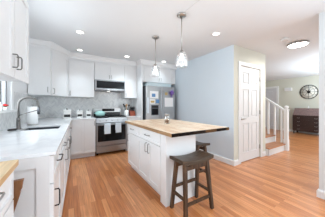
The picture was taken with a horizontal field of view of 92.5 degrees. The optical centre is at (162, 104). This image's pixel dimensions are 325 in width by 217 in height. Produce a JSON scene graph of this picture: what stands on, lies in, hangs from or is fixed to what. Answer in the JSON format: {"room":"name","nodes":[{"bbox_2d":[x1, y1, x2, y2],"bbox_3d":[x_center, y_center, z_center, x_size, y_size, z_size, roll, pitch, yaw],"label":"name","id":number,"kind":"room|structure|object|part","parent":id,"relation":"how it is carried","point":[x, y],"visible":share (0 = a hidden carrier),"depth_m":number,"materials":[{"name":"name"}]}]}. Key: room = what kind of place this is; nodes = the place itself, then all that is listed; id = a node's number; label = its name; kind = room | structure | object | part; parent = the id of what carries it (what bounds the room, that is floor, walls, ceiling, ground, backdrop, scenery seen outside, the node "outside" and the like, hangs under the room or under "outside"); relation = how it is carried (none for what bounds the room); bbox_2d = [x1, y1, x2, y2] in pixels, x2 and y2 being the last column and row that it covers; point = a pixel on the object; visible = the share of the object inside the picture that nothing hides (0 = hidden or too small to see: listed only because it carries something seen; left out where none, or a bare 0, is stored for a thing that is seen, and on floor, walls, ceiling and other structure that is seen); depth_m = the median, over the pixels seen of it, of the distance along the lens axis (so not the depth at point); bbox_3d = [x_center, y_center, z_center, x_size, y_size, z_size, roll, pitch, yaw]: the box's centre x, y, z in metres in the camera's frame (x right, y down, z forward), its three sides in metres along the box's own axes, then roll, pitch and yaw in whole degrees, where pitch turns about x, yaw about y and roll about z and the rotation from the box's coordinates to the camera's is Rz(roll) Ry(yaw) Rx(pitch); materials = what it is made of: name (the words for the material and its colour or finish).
{"room":"kitchen","nodes":[
{"label":"kitchen","id":0,"kind":"room"},
{"bbox_2d":[1,81,27,130],"bbox_3d":[-1.660,0.008,1.195,0.121,2.440,5.950,0,0,-28],"label":"wall","id":1,"kind":"structure","parent":0,"point":[20,87],"depth_m":2.39,"materials":[{"name":"white paint"}]},
{"bbox_2d":[0,81,16,112],"bbox_3d":[-1.846,-0.437,1.646,0.140,1.070,1.320,0,0,-28],"label":"window","id":2,"kind":"structure","parent":1,"relation":"in","point":[3,84],"depth_m":2.09,"materials":[{"name":"white paint"}]},
{"bbox_3d":[-1.886,-0.412,1.625,0.050,0.960,1.120,0,0,-28],"label":"frame","id":3,"kind":"part","parent":2,"relation":"part of","materials":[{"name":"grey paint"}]},
{"bbox_2d":[0,0,28,83],"bbox_3d":[-1.201,-0.557,1.022,0.404,0.730,0.770,0,0,-28],"label":"upper cabinet","id":4,"kind":"object","parent":1,"relation":"attached to","point":[14,14],"visible":1,"depth_m":1.13,"materials":[{"name":"white paint"}]},
{"bbox_3d":[-0.974,-0.555,0.934,0.020,0.727,0.392,0,0,-28],"label":"door","id":5,"kind":"part","parent":4,"relation":"part of","materials":[{"name":"white paint"}]},
{"bbox_3d":[-1.026,-0.307,1.088,0.034,0.099,0.009,0,0,-28],"label":"handle","id":6,"kind":"part","parent":4,"relation":"part of","materials":[{"name":"silver metal"}]},
{"bbox_3d":[-1.157,-0.555,1.274,0.020,0.727,0.363,0,0,-28],"label":"door","id":7,"kind":"part","parent":4,"relation":"part of","materials":[{"name":"white paint"}]},
{"bbox_2d":[0,92,37,130],"bbox_3d":[-2.107,0.060,2.159,0.009,0.505,3.270,0,0,-28],"label":"backsplash","id":8,"kind":"structure","parent":1,"relation":"attached to","point":[7,120],"depth_m":2.35,"materials":[{"name":"tile"}]},
{"bbox_2d":[28,47,68,96],"bbox_3d":[-2.413,-0.634,3.376,0.642,0.895,0.904,0,0,-31],"label":"upper cabinet","id":9,"kind":"object","parent":1,"relation":"attached to","point":[48,69],"visible":0.98,"depth_m":3.01,"materials":[{"name":"white paint"}]},
{"bbox_3d":[-2.338,-0.630,2.945,0.325,0.883,0.020,0,0,-31],"label":"door","id":10,"kind":"part","parent":9,"relation":"part of","materials":[{"name":"white paint"}]},
{"bbox_3d":[-2.185,-0.630,3.330,0.020,0.883,0.530,0,0,1],"label":"door","id":11,"kind":"part","parent":9,"relation":"part of","materials":[{"name":"white paint"}]},
{"bbox_2d":[29,38,177,69],"bbox_3d":[-1.092,-1.142,3.933,3.490,0.140,0.542,0,0,-31],"label":"trim","id":12,"kind":"structure","parent":1,"relation":"attached to","point":[37,43],"depth_m":3.81,"materials":[{"name":"white paint"}]},
{"bbox_2d":[27,0,324,80],"bbox_3d":[2.386,-1.262,3.201,10.600,0.100,7.800,0,0,-31],"label":"ceiling","id":13,"kind":"structure","parent":0,"point":[117,29],"depth_m":2.44,"materials":[{"name":"paint"}]},
{"bbox_2d":[75,30,84,33],"bbox_3d":[-1.374,-1.209,2.594,0.150,0.006,0.150,0,0,-31],"label":"recessed light","id":14,"kind":"object","parent":13,"relation":"in","point":[76,31],"visible":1,"depth_m":2.58,"materials":[{"name":"white paint"}]},
{"bbox_2d":[151,36,159,76],"bbox_3d":[-0.124,-0.862,2.790,0.158,0.700,0.158,0,0,-31],"label":"pendant light","id":15,"kind":"object","parent":13,"relation":"hanging from","point":[155,38],"visible":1,"depth_m":2.78,"materials":[{"name":"silver metal"}]},
{"bbox_2d":[176,12,187,66],"bbox_3d":[0.260,-0.862,2.099,0.158,0.700,0.158,0,0,-31],"label":"pendant light","id":16,"kind":"object","parent":13,"relation":"hanging from","point":[181,15],"visible":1,"depth_m":2.08,"materials":[{"name":"silver metal"}]},
{"bbox_3d":[0.260,-0.958,2.099,0.010,0.452,0.010,0,0,36],"label":"rod","id":17,"kind":"part","parent":16,"relation":"part of","materials":[{"name":"silver metal"}]},
{"bbox_2d":[211,32,220,35],"bbox_3d":[0.914,-1.209,2.659,0.150,0.006,0.150,0,0,-31],"label":"recessed light","id":18,"kind":"object","parent":13,"relation":"in","point":[214,33],"visible":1,"depth_m":2.66,"materials":[{"name":"white paint"}]},
{"bbox_2d":[287,40,308,47],"bbox_3d":[2.667,-1.185,3.067,0.336,0.055,0.336,0,0,-31],"label":"light","id":19,"kind":"object","parent":13,"relation":"attached to","point":[300,43],"visible":1,"depth_m":3.00,"materials":[{"name":"silver metal"}]},
{"bbox_2d":[288,42,307,47],"bbox_3d":[2.667,-1.169,3.067,0.306,0.023,0.306,0,0,-31],"label":"diffuser","id":20,"kind":"object","parent":19,"relation":"attached to","point":[294,44],"depth_m":3.03,"materials":[{"name":"white"}]},
{"bbox_2d":[62,128,324,216],"bbox_3d":[2.386,1.278,3.201,10.600,0.100,7.800,0,0,-31],"label":"floor","id":21,"kind":"structure","parent":0,"point":[284,183],"depth_m":2.28,"materials":[{"name":"brown wood"}]},
{"bbox_2d":[0,159,23,216],"bbox_3d":[-0.812,0.762,0.466,0.494,0.932,0.620,0,0,-31],"label":"kitchen cart","id":22,"kind":"object","parent":21,"relation":"on","point":[10,189],"visible":1,"depth_m":0.76,"materials":[{"name":"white wood"}]},
{"bbox_3d":[-0.643,0.413,0.575,0.020,0.140,0.530,0,0,-31],"label":"drawer","id":23,"kind":"part","parent":22,"relation":"part of","materials":[{"name":"white paint"}]},
{"bbox_3d":[-0.643,0.800,0.575,0.020,0.615,0.530,0,0,-31],"label":"door","id":24,"kind":"part","parent":22,"relation":"part of","materials":[{"name":"white paint"}]},
{"bbox_2d":[0,145,63,216],"bbox_3d":[-1.106,0.782,1.120,0.654,0.891,0.508,0,0,-28],"label":"base cabinet","id":25,"kind":"object","parent":21,"relation":"on","point":[40,196],"visible":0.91,"depth_m":1.00,"materials":[{"name":"white paint"}]},
{"bbox_3d":[-1.014,0.782,0.892,0.600,0.891,0.018,0,0,-28],"label":"panel","id":26,"kind":"part","parent":25,"relation":"part of","materials":[{"name":"white paint"}]},
{"bbox_2d":[0,116,95,160],"bbox_3d":[-1.601,0.325,2.476,1.181,0.022,3.348,0,0,-28],"label":"countertop","id":27,"kind":"structure","parent":25,"relation":"on","point":[18,144],"depth_m":1.40,"materials":[{"name":"white stone"}]},
{"bbox_2d":[16,96,39,129],"bbox_3d":[-1.774,0.102,2.051,0.132,0.424,0.234,0,0,25],"label":"kitchen faucet","id":28,"kind":"object","parent":27,"relation":"on","point":[18,120],"visible":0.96,"depth_m":2.00,"materials":[{"name":"silver metal"}]},
{"bbox_3d":[-1.766,0.034,2.054,0.225,0.281,0.021,0,0,-40],"label":"spout","id":29,"kind":"part","parent":28,"relation":"part of","materials":[{"name":"silver metal"}]},
{"bbox_2d":[26,104,37,124],"bbox_3d":[-2.036,0.148,2.441,0.150,0.330,0.150,0,0,-31],"label":"paper towel holder","id":30,"kind":"object","parent":27,"relation":"on","point":[32,118],"visible":0.96,"depth_m":2.39,"materials":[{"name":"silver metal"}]},
{"bbox_2d":[23,126,59,130],"bbox_3d":[-1.651,0.443,2.148,0.420,0.211,0.440,0,0,-28],"label":"sink","id":31,"kind":"object","parent":27,"relation":"in","point":[38,128],"visible":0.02,"depth_m":2.31,"materials":[{"name":"metal"}]},
{"bbox_2d":[63,108,70,118],"bbox_3d":[-2.101,0.192,3.427,0.154,0.242,0.154,0,0,-31],"label":"canister","id":32,"kind":"object","parent":27,"relation":"on","point":[67,113],"visible":0.96,"depth_m":3.37,"materials":[{"name":"white ceramic"}]},
{"bbox_2d":[76,109,82,117],"bbox_3d":[-1.987,0.209,3.731,0.132,0.209,0.132,0,0,-31],"label":"canister","id":33,"kind":"object","parent":27,"relation":"on","point":[79,112],"visible":1,"depth_m":3.68,"materials":[{"name":"white ceramic"}]},
{"bbox_2d":[85,110,90,117],"bbox_3d":[-1.846,0.217,3.874,0.122,0.192,0.122,0,0,-31],"label":"canister","id":34,"kind":"object","parent":27,"relation":"on","point":[88,113],"visible":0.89,"depth_m":3.82,"materials":[{"name":"white ceramic"}]},
{"bbox_3d":[-0.861,0.436,1.262,0.020,0.184,0.482,0,0,-28],"label":"drawer","id":35,"kind":"part","parent":25,"relation":"part of","materials":[{"name":"white paint"}]},
{"bbox_3d":[-0.861,0.828,1.262,0.020,0.580,0.482,0,0,-28],"label":"door","id":36,"kind":"part","parent":25,"relation":"part of","materials":[{"name":"white paint"}]},
{"bbox_2d":[61,134,67,216],"bbox_3d":[-1.369,0.782,1.609,0.654,0.891,0.598,0,0,-28],"label":"base cabinet","id":37,"kind":"object","parent":21,"relation":"on","point":[64,143],"visible":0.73,"depth_m":1.82,"materials":[{"name":"white paint"}]},
{"bbox_3d":[-1.120,0.436,1.743,0.020,0.184,0.590,0,0,-28],"label":"drawer","id":38,"kind":"part","parent":37,"relation":"part of","materials":[{"name":"white paint"}]},
{"bbox_3d":[-1.120,0.828,1.743,0.020,0.580,0.590,0,0,-28],"label":"door","id":39,"kind":"part","parent":37,"relation":"part of","materials":[{"name":"white paint"}]},
{"bbox_2d":[66,127,69,184],"bbox_3d":[-1.701,0.782,2.225,0.654,0.891,0.798,0,0,-28],"label":"base cabinet","id":40,"kind":"object","parent":21,"relation":"on","point":[67,132],"visible":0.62,"depth_m":2.36,"materials":[{"name":"white paint"}]},
{"bbox_3d":[-1.358,0.808,2.184,0.020,0.620,0.393,0,0,-28],"label":"door","id":41,"kind":"part","parent":40,"relation":"part of","materials":[{"name":"white paint"}]},
{"bbox_3d":[-1.547,0.808,2.534,0.020,0.620,0.393,0,0,-28],"label":"door","id":42,"kind":"part","parent":40,"relation":"part of","materials":[{"name":"white paint"}]},
{"bbox_2d":[69,125,71,164],"bbox_3d":[-2.086,0.782,2.938,0.654,0.891,0.818,0,0,-28],"label":"base cabinet","id":43,"kind":"object","parent":21,"relation":"on","point":[69,125],"visible":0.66,"depth_m":3.02,"materials":[{"name":"white paint"}]},
{"bbox_2d":[70,119,94,158],"bbox_3d":[-1.953,0.782,3.801,0.510,0.891,0.654,0,0,-31],"label":"base cabinet","id":44,"kind":"object","parent":21,"relation":"on","point":[82,133],"visible":0.95,"depth_m":3.55,"materials":[{"name":"white paint"}]},
{"bbox_3d":[-1.896,0.731,3.505,0.236,0.774,0.020,0,0,-31],"label":"door","id":45,"kind":"part","parent":44,"relation":"part of","materials":[{"name":"white paint"}]},
{"bbox_3d":[-1.692,0.731,3.629,0.235,0.774,0.020,0,0,-31],"label":"door","id":46,"kind":"part","parent":44,"relation":"part of","materials":[{"name":"white paint"}]},
{"bbox_2d":[93,108,126,154],"bbox_3d":[-1.398,0.663,4.128,0.752,1.130,0.660,0,0,-31],"label":"range","id":47,"kind":"object","parent":21,"relation":"on","point":[114,141],"visible":0.96,"depth_m":3.91,"materials":[{"name":"metal"}]},
{"bbox_2d":[94,110,104,115],"bbox_3d":[-1.622,0.210,4.045,0.247,0.160,0.232,0,0,11],"label":"pot","id":48,"kind":"object","parent":47,"relation":"on","point":[98,113],"visible":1,"depth_m":3.96,"materials":[{"name":"teal metal"}]},
{"bbox_2d":[104,123,110,133],"bbox_3d":[-1.341,0.583,3.789,0.145,0.251,0.043,0,0,-31],"label":"dish towel","id":49,"kind":"object","parent":47,"relation":"hanging from","point":[107,127],"visible":1,"depth_m":3.77,"materials":[{"name":"white fabric"}]},
{"bbox_2d":[93,116,125,117],"bbox_3d":[-1.406,0.325,4.142,0.752,0.017,0.548,0,0,-31],"label":"cooktop","id":50,"kind":"object","parent":47,"relation":"in","point":[93,116],"depth_m":3.94,"materials":[{"name":"silver ceramic"}]},
{"bbox_3d":[-1.266,1.091,3.910,0.746,0.155,0.030,0,0,-31],"label":"storage drawer","id":51,"kind":"part","parent":47,"relation":"part of","materials":[{"name":"silver metal"}]},
{"bbox_3d":[-1.264,0.728,3.908,0.746,0.550,0.035,0,0,-31],"label":"oven door","id":52,"kind":"part","parent":47,"relation":"part of","materials":[{"name":"silver metal"}]},
{"bbox_3d":[-1.268,0.383,3.914,0.750,0.110,0.062,0,0,-31],"label":"control panel","id":53,"kind":"part","parent":47,"relation":"part of","materials":[{"name":"silver metal"}]},
{"bbox_2d":[115,123,120,132],"bbox_3d":[-1.117,0.578,3.925,0.140,0.241,0.043,0,0,-31],"label":"dish towel","id":54,"kind":"object","parent":47,"relation":"hanging from","point":[117,125],"visible":1,"depth_m":3.91,"materials":[{"name":"white fabric"}]},
{"bbox_2d":[125,117,139,150],"bbox_3d":[-0.914,0.782,4.431,0.360,0.891,0.654,0,0,-31],"label":"base cabinet","id":55,"kind":"object","parent":21,"relation":"on","point":[128,118],"visible":0.16,"depth_m":4.15,"materials":[{"name":"white paint"}]},
{"bbox_3d":[-0.768,0.436,4.189,0.352,0.184,0.020,0,0,-31],"label":"drawer","id":56,"kind":"part","parent":55,"relation":"part of","materials":[{"name":"white paint"}]},
{"bbox_3d":[-0.920,0.325,4.439,0.366,0.022,0.636,0,0,-31],"label":"countertop","id":57,"kind":"structure","parent":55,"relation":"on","visible":0},
{"bbox_2d":[123,104,129,115],"bbox_3d":[-1.032,0.140,4.447,0.207,0.348,0.141,0,0,-31],"label":"utensil crock","id":58,"kind":"object","parent":57,"relation":"on","point":[126,111],"visible":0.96,"depth_m":4.39,"materials":[{"name":"white ceramic"}]},
{"bbox_2d":[129,107,135,115],"bbox_3d":[-0.878,0.182,4.505,0.150,0.263,0.155,0,0,-31],"label":"knife block","id":59,"kind":"object","parent":57,"relation":"on","point":[132,109],"visible":1,"depth_m":4.47,"materials":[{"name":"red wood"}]},
{"bbox_2d":[133,65,142,119],"bbox_3d":[-0.732,0.073,4.520,0.035,2.310,0.690,0,0,-31],"label":"panel","id":60,"kind":"object","parent":21,"relation":"on","point":[137,102],"visible":0.34,"depth_m":4.34,"materials":[{"name":"white paint"}]},
{"bbox_2d":[143,85,174,119],"bbox_3d":[-0.217,0.358,4.668,0.926,1.740,0.851,0,0,-31],"label":"refrigerator","id":61,"kind":"object","parent":21,"relation":"on","point":[157,110],"visible":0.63,"depth_m":4.30,"materials":[{"name":"silver metal"}]},
{"bbox_2d":[147,97,148,112],"bbox_3d":[-0.384,0.018,4.144,0.060,0.420,0.009,0,0,-31],"label":"hand towel","id":62,"kind":"object","parent":61,"relation":"hanging from","point":[147,97],"visible":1,"depth_m":4.13,"materials":[{"name":"white fabric"}]},
{"bbox_3d":[-0.243,0.323,4.273,0.471,1.670,0.060,0,0,-31],"label":"door","id":63,"kind":"part","parent":61,"relation":"part of","materials":[{"name":"silver metal"}]},
{"bbox_2d":[150,91,157,97],"bbox_3d":[-0.229,-0.272,4.245,0.260,0.200,0.003,0,0,-31],"label":"photo card","id":64,"kind":"object","parent":61,"relation":"attached to","point":[153,94],"visible":1,"depth_m":4.24,"materials":[{"name":"white paper"}]},
{"bbox_2d":[143,82,171,86],"bbox_3d":[-0.178,-0.560,4.586,0.800,0.095,0.412,0,0,-31],"label":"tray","id":65,"kind":"object","parent":61,"relation":"on","point":[147,83],"visible":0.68,"depth_m":4.38,"materials":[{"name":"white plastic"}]},
{"bbox_3d":[0.155,0.323,4.515,0.449,1.670,0.060,0,0,-31],"label":"door","id":66,"kind":"part","parent":61,"relation":"part of","materials":[{"name":"silver metal"}]},
{"bbox_2d":[165,98,172,106],"bbox_3d":[0.186,-0.072,4.497,0.290,0.260,0.002,0,0,-31],"label":"page","id":67,"kind":"object","parent":61,"relation":"attached to","point":[168,101],"visible":1,"depth_m":4.50,"materials":[{"name":"white paper"}]},
{"bbox_2d":[127,124,195,206],"bbox_3d":[-0.129,0.792,2.562,0.514,0.872,1.384,0,0,-31],"label":"base cabinet","id":68,"kind":"object","parent":21,"relation":"on","point":[149,152],"visible":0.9,"depth_m":2.06,"materials":[{"name":"white paint"}]},
{"bbox_3d":[-0.533,0.448,2.818,0.020,0.160,0.504,0,0,-31],"label":"drawer","id":69,"kind":"part","parent":68,"relation":"part of","materials":[{"name":"white paint"}]},
{"bbox_3d":[-0.533,0.831,2.818,0.020,0.585,0.504,0,0,-31],"label":"door","id":70,"kind":"part","parent":68,"relation":"part of","materials":[{"name":"white paint"}]},
{"bbox_3d":[-0.302,0.831,2.437,0.020,0.585,0.378,0,0,-31],"label":"door","id":71,"kind":"part","parent":68,"relation":"part of","materials":[{"name":"white paint"}]},
{"bbox_3d":[-0.211,0.448,2.287,0.020,0.160,0.730,0,0,-31],"label":"drawer","id":72,"kind":"part","parent":68,"relation":"part of","materials":[{"name":"white paint"}]},
{"bbox_3d":[-0.112,0.831,2.123,0.020,0.585,0.348,0,0,-31],"label":"door","id":73,"kind":"part","parent":68,"relation":"part of","materials":[{"name":"white paint"}]},
{"bbox_3d":[0.011,0.792,1.922,0.018,0.872,0.116,0,0,-31],"label":"corner post","id":74,"kind":"part","parent":68,"relation":"part of","materials":[{"name":"white paint"}]},
{"bbox_2d":[125,119,228,137],"bbox_3d":[0.103,0.334,2.603,0.975,0.040,1.594,0,0,-31],"label":"countertop","id":75,"kind":"structure","parent":68,"relation":"on","point":[176,128],"depth_m":2.14,"materials":[{"name":"beige wood"}]},
{"bbox_2d":[164,114,169,123],"bbox_3d":[0.076,0.234,2.595,0.094,0.158,0.094,0,0,-31],"label":"glass jar candle","id":76,"kind":"object","parent":75,"relation":"on","point":[165,121],"visible":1,"depth_m":2.58,"materials":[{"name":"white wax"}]},
{"bbox_3d":[0.241,0.792,1.985,0.480,0.872,0.014,0,0,-31],"label":"panel","id":77,"kind":"part","parent":68,"relation":"part of","materials":[{"name":"white paint"}]},
{"bbox_2d":[169,150,213,216],"bbox_3d":[0.348,0.913,1.852,0.470,0.635,0.294,0,0,-31],"label":"stool","id":78,"kind":"object","parent":21,"relation":"on","point":[197,159],"visible":1,"depth_m":1.82,"materials":[{"name":"brown wood"}]},
{"bbox_3d":[0.141,0.935,1.844,0.072,0.591,0.092,0,0,-31],"label":"leg","id":79,"kind":"part","parent":78,"relation":"part of","materials":[{"name":"brown wood"}]},
{"bbox_3d":[0.246,0.935,1.672,0.072,0.591,0.092,0,0,-31],"label":"leg","id":80,"kind":"part","parent":78,"relation":"part of","materials":[{"name":"brown wood"}]},
{"bbox_3d":[0.348,0.630,1.852,0.470,0.069,0.250,0,0,-31],"label":"seat","id":81,"kind":"part","parent":78,"relation":"part of","materials":[{"name":"brown wood"}]},
{"bbox_3d":[0.451,0.935,2.032,0.072,0.591,0.092,0,0,-31],"label":"leg","id":82,"kind":"part","parent":78,"relation":"part of","materials":[{"name":"brown wood"}]},
{"bbox_3d":[0.555,0.935,1.859,0.072,0.591,0.092,0,0,-31],"label":"leg","id":83,"kind":"part","parent":78,"relation":"part of","materials":[{"name":"brown wood"}]},
{"bbox_2d":[196,141,209,172],"bbox_3d":[0.517,0.913,2.571,0.294,0.635,0.470,0,0,-31],"label":"stool","id":84,"kind":"object","parent":21,"relation":"on","point":[199,145],"visible":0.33,"depth_m":2.42,"materials":[{"name":"brown wood"}]},
{"bbox_3d":[0.517,0.630,2.571,0.250,0.069,0.470,0,0,-31],"label":"seat","id":85,"kind":"part","parent":84,"relation":"part of","materials":[{"name":"brown wood"}]},
{"bbox_2d":[265,97,289,155],"bbox_3d":[2.495,0.025,4.718,0.977,2.406,1.898,0,0,-31],"label":"staircase","id":86,"kind":"structure","parent":21,"relation":"on","point":[272,146],"depth_m":4.17,"materials":[{"name":"white paint"}]},
{"bbox_3d":[2.843,-0.490,4.974,0.060,1.376,1.820,0,0,-31],"label":"handrail","id":87,"kind":"part","parent":86,"relation":"part of","materials":[{"name":"white paint"}]},
{"bbox_3d":[3.325,0.626,4.179,0.116,1.204,0.116,0,0,-31],"label":"newel post","id":88,"kind":"part","parent":86,"relation":"part of","materials":[{"name":"white paint"}]},
{"bbox_2d":[292,108,318,132],"bbox_3d":[6.045,0.689,6.425,0.481,1.078,0.980,0,0,-31],"label":"desk","id":89,"kind":"object","parent":21,"relation":"on","point":[303,119],"visible":0.73,"depth_m":6.37,"materials":[{"name":"brown wood"}]},
{"bbox_3d":[5.967,0.303,6.378,0.262,0.286,0.940,0,0,-31],"label":"slant lid","id":90,"kind":"part","parent":89,"relation":"part of","materials":[{"name":"brown wood"}]},
{"bbox_3d":[5.868,0.553,6.317,0.015,0.140,0.900,0,0,-31],"label":"drawer","id":91,"kind":"part","parent":89,"relation":"part of","materials":[{"name":"brown wood"}]},
{"bbox_3d":[5.868,0.708,6.317,0.015,0.140,0.900,0,0,-31],"label":"drawer","id":92,"kind":"part","parent":89,"relation":"part of","materials":[{"name":"brown wood"}]},
{"bbox_3d":[5.868,0.863,6.317,0.015,0.140,0.900,0,0,-31],"label":"drawer","id":93,"kind":"part","parent":89,"relation":"part of","materials":[{"name":"brown wood"}]},
{"bbox_3d":[5.868,1.018,6.317,0.015,0.140,0.900,0,0,-31],"label":"drawer","id":94,"kind":"part","parent":89,"relation":"part of","materials":[{"name":"brown wood"}]},
{"bbox_2d":[171,12,324,190],"bbox_3d":[1.931,0.008,3.509,1.240,2.440,6.400,0,0,-31],"label":"wall","id":95,"kind":"structure","parent":0,"point":[204,89],"depth_m":3.47,"materials":[{"name":"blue paint"}]},
{"bbox_2d":[199,149,234,165],"bbox_3d":[0.923,1.175,3.958,0.018,0.105,1.988,0,0,-31],"label":"baseboard","id":96,"kind":"structure","parent":95,"relation":"attached to","point":[217,157],"depth_m":3.31,"materials":[{"name":"white paint"}]},
{"bbox_2d":[238,61,262,163],"bbox_3d":[1.956,0.163,3.447,0.940,2.130,0.093,0,0,-31],"label":"door","id":97,"kind":"structure","parent":95,"relation":"in","point":[248,78],"depth_m":3.44,"materials":[{"name":"white paint"}]},
{"bbox_2d":[318,189,324,199],"bbox_3d":[2.562,1.175,1.255,0.018,0.105,1.890,0,0,-31],"label":"baseboard","id":98,"kind":"structure","parent":95,"relation":"attached to","point":[321,194],"depth_m":2.03,"materials":[{"name":"white paint"}]},
{"bbox_2d":[265,75,318,129],"bbox_3d":[6.315,0.008,6.577,0.120,2.440,5.700,0,0,-31],"label":"wall","id":99,"kind":"structure","parent":0,"point":[292,99],"depth_m":7.06,"materials":[{"name":"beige paint"}]},
{"bbox_2d":[265,86,278,129],"bbox_3d":[5.330,0.163,8.003,0.094,2.130,1.090,0,0,-31],"label":"door","id":100,"kind":"structure","parent":99,"relation":"in","point":[272,94],"depth_m":7.78,"materials":[{"name":"paint"}]},
{"bbox_2d":[283,128,318,134],"bbox_3d":[6.710,1.175,5.793,0.018,0.105,3.950,0,0,-31],"label":"baseboard","id":101,"kind":"structure","parent":99,"relation":"attached to","point":[291,130],"depth_m":6.76,"materials":[{"name":"white paint"}]},
{"bbox_2d":[300,85,317,98],"bbox_3d":[6.204,-0.542,6.603,0.040,0.600,0.600,0,0,-31],"label":"wall clock","id":102,"kind":"object","parent":99,"relation":"attached to","point":[308,91],"visible":1,"depth_m":6.59,"materials":[{"name":"metal"}]},
{"bbox_3d":[-1.539,0.008,4.516,3.850,2.440,0.120,0,0,-31],"label":"wall","id":103,"kind":"structure","parent":0,"visible":0},
{"bbox_2d":[69,58,93,97],"bbox_3d":[-2.033,-0.634,3.898,0.565,0.895,0.404,0,0,-31],"label":"upper cabinet","id":104,"kind":"object","parent":103,"relation":"attached to","point":[81,72],"visible":0.91,"depth_m":3.76,"materials":[{"name":"white paint"}]},
{"bbox_2d":[38,91,132,117],"bbox_3d":[-1.423,-0.040,4.512,3.435,0.705,0.008,0,0,-31],"label":"backsplash","id":105,"kind":"structure","parent":103,"relation":"attached to","point":[50,107],"depth_m":4.07,"materials":[{"name":"tile"}]},
{"bbox_2d":[94,62,123,80],"bbox_3d":[-1.462,-0.862,4.245,0.760,0.440,0.404,0,0,-31],"label":"upper cabinet","id":106,"kind":"object","parent":103,"relation":"attached to","point":[102,71],"visible":0.8,"depth_m":4.08,"materials":[{"name":"white paint"}]},
{"bbox_3d":[-1.543,-0.859,4.011,0.375,0.427,0.020,0,0,-31],"label":"door","id":107,"kind":"part","parent":106,"relation":"part of","materials":[{"name":"white paint"}]},
{"bbox_2d":[94,79,124,91],"bbox_3d":[-1.449,-0.500,4.223,0.754,0.273,0.455,0,0,-31],"label":"microwave","id":108,"kind":"object","parent":106,"relation":"attached to","point":[99,85],"visible":0.96,"depth_m":4.03,"materials":[{"name":"metal"}]},
{"bbox_3d":[-1.339,-0.513,4.051,0.710,0.188,0.005,0,0,-31],"label":"glass panel","id":109,"kind":"part","parent":108,"relation":"part of","materials":[{"name":"black glass"}]},
{"bbox_3d":[-1.337,-0.393,4.039,0.720,0.028,0.024,0,0,-31],"label":"handle","id":110,"kind":"part","parent":108,"relation":"part of","materials":[{"name":"silver metal"}]},
{"bbox_3d":[-1.218,-0.859,4.208,0.375,0.427,0.020,0,0,-31],"label":"door","id":111,"kind":"part","parent":106,"relation":"part of","materials":[{"name":"white paint"}]},
{"bbox_2d":[121,66,136,98],"bbox_3d":[-0.979,-0.634,4.537,0.360,0.895,0.404,0,0,-31],"label":"upper cabinet","id":112,"kind":"object","parent":103,"relation":"attached to","point":[130,73],"visible":0.93,"depth_m":4.40,"materials":[{"name":"white paint"}]},
{"bbox_2d":[143,65,174,84],"bbox_3d":[-0.233,-0.857,4.803,1.105,0.450,0.724,0,0,-31],"label":"upper cabinet","id":113,"kind":"object","parent":103,"relation":"attached to","point":[167,76],"visible":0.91,"depth_m":4.49,"materials":[{"name":"white paint"}]},
{"bbox_3d":[-0.293,-0.855,4.395,0.480,0.435,0.020,0,0,-31],"label":"door","id":114,"kind":"part","parent":113,"relation":"part of","materials":[{"name":"white paint"}]},
{"bbox_3d":[0.119,-0.855,4.645,0.476,0.435,0.020,0,0,-31],"label":"door","id":115,"kind":"part","parent":113,"relation":"part of","materials":[{"name":"white paint"}]}
]}

